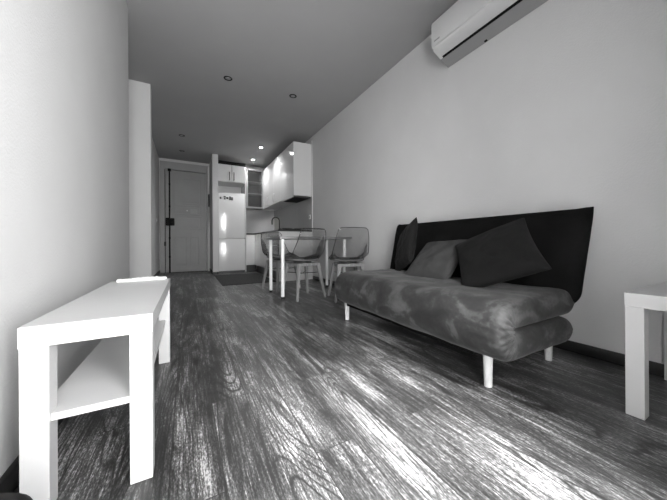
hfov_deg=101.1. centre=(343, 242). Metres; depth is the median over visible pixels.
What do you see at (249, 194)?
shelf
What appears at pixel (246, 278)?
kitchen mat
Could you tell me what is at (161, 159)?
wall
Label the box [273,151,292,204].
upper cabinet
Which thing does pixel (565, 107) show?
wall
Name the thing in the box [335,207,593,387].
sofa
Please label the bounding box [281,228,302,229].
gas hob
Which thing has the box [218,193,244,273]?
fridge
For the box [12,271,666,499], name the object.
floor
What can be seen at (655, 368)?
baseboard
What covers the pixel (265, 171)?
upper cabinet
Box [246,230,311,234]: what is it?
countertop
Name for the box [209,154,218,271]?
wall
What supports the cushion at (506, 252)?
on the sofa
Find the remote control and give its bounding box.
[116,276,166,282]
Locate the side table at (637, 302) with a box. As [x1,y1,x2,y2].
[624,282,666,419]
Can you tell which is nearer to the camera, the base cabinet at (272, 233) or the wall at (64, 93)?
the wall at (64, 93)
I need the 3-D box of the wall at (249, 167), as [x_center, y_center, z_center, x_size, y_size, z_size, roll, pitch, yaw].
[-2.413,-0.610,6.771,1.367,2.543,0.150,0,0,-30]
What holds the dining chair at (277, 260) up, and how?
on the floor
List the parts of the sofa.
leg, frame, mattress, leg, backrest, leg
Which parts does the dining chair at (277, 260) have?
leg, leg, leg frame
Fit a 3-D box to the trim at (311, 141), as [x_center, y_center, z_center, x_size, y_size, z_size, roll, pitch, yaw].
[-0.564,-1.010,4.891,0.012,1.625,0.015,0,0,-30]
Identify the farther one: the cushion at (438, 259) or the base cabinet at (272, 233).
the base cabinet at (272, 233)
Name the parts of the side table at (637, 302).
leg, leg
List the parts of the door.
bolt rod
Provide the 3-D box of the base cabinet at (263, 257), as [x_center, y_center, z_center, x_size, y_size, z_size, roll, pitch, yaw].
[-1.328,0.232,5.602,0.644,0.843,0.850,0,0,-30]
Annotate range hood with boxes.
[282,195,309,202]
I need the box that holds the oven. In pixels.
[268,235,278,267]
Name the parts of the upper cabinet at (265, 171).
door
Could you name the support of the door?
in the wall at (161, 159)
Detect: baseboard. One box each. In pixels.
[0,418,63,492]
[313,276,663,377]
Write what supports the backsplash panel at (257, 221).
attached to the wall at (249, 167)
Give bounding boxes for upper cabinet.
[246,168,262,209]
[263,166,280,209]
[267,158,287,207]
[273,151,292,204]
[280,141,311,200]
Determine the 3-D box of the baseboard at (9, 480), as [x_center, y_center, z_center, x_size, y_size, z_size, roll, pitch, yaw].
[-0.986,0.616,0.926,0.014,0.062,2.990,0,0,-30]
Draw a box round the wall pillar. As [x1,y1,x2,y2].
[128,79,152,277]
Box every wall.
[0,0,128,477]
[152,138,158,275]
[159,158,209,272]
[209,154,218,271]
[246,166,273,210]
[274,0,666,363]
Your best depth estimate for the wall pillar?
3.21 m
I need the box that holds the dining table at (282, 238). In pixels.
[265,236,351,299]
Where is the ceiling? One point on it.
(324, 53)
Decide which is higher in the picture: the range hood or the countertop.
the range hood
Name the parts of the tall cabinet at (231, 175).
door, panel, door, panel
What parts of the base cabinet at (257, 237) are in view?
panel, cabinet filler, door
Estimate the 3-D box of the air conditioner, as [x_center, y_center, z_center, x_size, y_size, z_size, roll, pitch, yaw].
[1.002,-1.649,1.950,0.201,0.311,0.802,0,0,-30]
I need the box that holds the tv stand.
[17,278,169,499]
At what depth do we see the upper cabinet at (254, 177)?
6.72 m
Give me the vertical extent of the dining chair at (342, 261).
0.811 m
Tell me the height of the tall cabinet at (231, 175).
2.445 m
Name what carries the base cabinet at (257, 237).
on the floor
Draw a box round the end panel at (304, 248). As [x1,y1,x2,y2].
[279,231,312,281]
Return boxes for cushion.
[395,217,417,270]
[405,239,466,279]
[455,218,551,287]
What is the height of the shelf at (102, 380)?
0.018 m
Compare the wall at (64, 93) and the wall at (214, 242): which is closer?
the wall at (64, 93)
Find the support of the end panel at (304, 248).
on the floor
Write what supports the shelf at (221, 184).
attached to the tall cabinet at (231, 175)
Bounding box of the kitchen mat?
[214,273,275,285]
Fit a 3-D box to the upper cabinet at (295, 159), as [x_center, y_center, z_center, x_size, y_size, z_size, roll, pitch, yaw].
[-0.911,-1.322,5.150,0.333,0.995,0.760,0,0,-30]
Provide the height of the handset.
0.940 m
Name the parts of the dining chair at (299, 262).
leg, leg, leg frame, seat mount, leg, leg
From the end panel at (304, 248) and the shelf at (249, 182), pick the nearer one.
the end panel at (304, 248)
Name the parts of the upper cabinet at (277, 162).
door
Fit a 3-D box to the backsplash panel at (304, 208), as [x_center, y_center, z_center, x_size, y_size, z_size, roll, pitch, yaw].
[-0.753,-0.523,5.229,0.009,0.600,0.763,0,0,-30]
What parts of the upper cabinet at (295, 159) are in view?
door, panel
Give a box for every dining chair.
[261,232,300,291]
[279,228,325,301]
[327,227,368,302]
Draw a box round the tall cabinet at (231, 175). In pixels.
[218,160,245,271]
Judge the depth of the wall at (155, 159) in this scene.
5.32 m
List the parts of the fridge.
door, door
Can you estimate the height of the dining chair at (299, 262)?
0.811 m
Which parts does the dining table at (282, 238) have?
leg, leg, leg, leg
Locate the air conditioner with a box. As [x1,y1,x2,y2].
[431,0,547,67]
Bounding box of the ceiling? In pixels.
[126,0,457,167]
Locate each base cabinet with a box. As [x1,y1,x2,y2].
[246,234,261,272]
[260,233,272,275]
[270,232,278,278]
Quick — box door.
[160,160,208,273]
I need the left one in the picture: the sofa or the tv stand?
the tv stand
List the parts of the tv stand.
leg, leg, leg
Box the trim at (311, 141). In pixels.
[311,141,312,231]
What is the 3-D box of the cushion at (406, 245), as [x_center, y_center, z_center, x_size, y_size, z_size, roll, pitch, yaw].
[0.522,0.036,2.306,0.166,0.481,0.486,0,0,-7]
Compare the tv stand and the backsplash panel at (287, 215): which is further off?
the backsplash panel at (287, 215)
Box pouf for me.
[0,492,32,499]
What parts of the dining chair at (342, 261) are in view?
leg, leg, seat mount, leg frame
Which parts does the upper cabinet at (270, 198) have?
door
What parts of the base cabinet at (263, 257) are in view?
door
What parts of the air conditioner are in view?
panel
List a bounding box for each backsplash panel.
[246,209,273,232]
[274,203,296,229]
[297,197,311,229]
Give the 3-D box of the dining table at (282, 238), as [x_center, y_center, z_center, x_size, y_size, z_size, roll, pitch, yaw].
[-0.469,0.286,3.605,0.950,0.720,0.670,0,0,-30]
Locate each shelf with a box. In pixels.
[51,319,165,420]
[218,181,244,187]
[248,181,260,184]
[248,193,261,195]
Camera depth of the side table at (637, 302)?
1.00 m
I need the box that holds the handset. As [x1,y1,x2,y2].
[208,167,209,206]
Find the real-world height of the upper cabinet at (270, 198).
0.995 m
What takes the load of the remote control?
on the tv stand

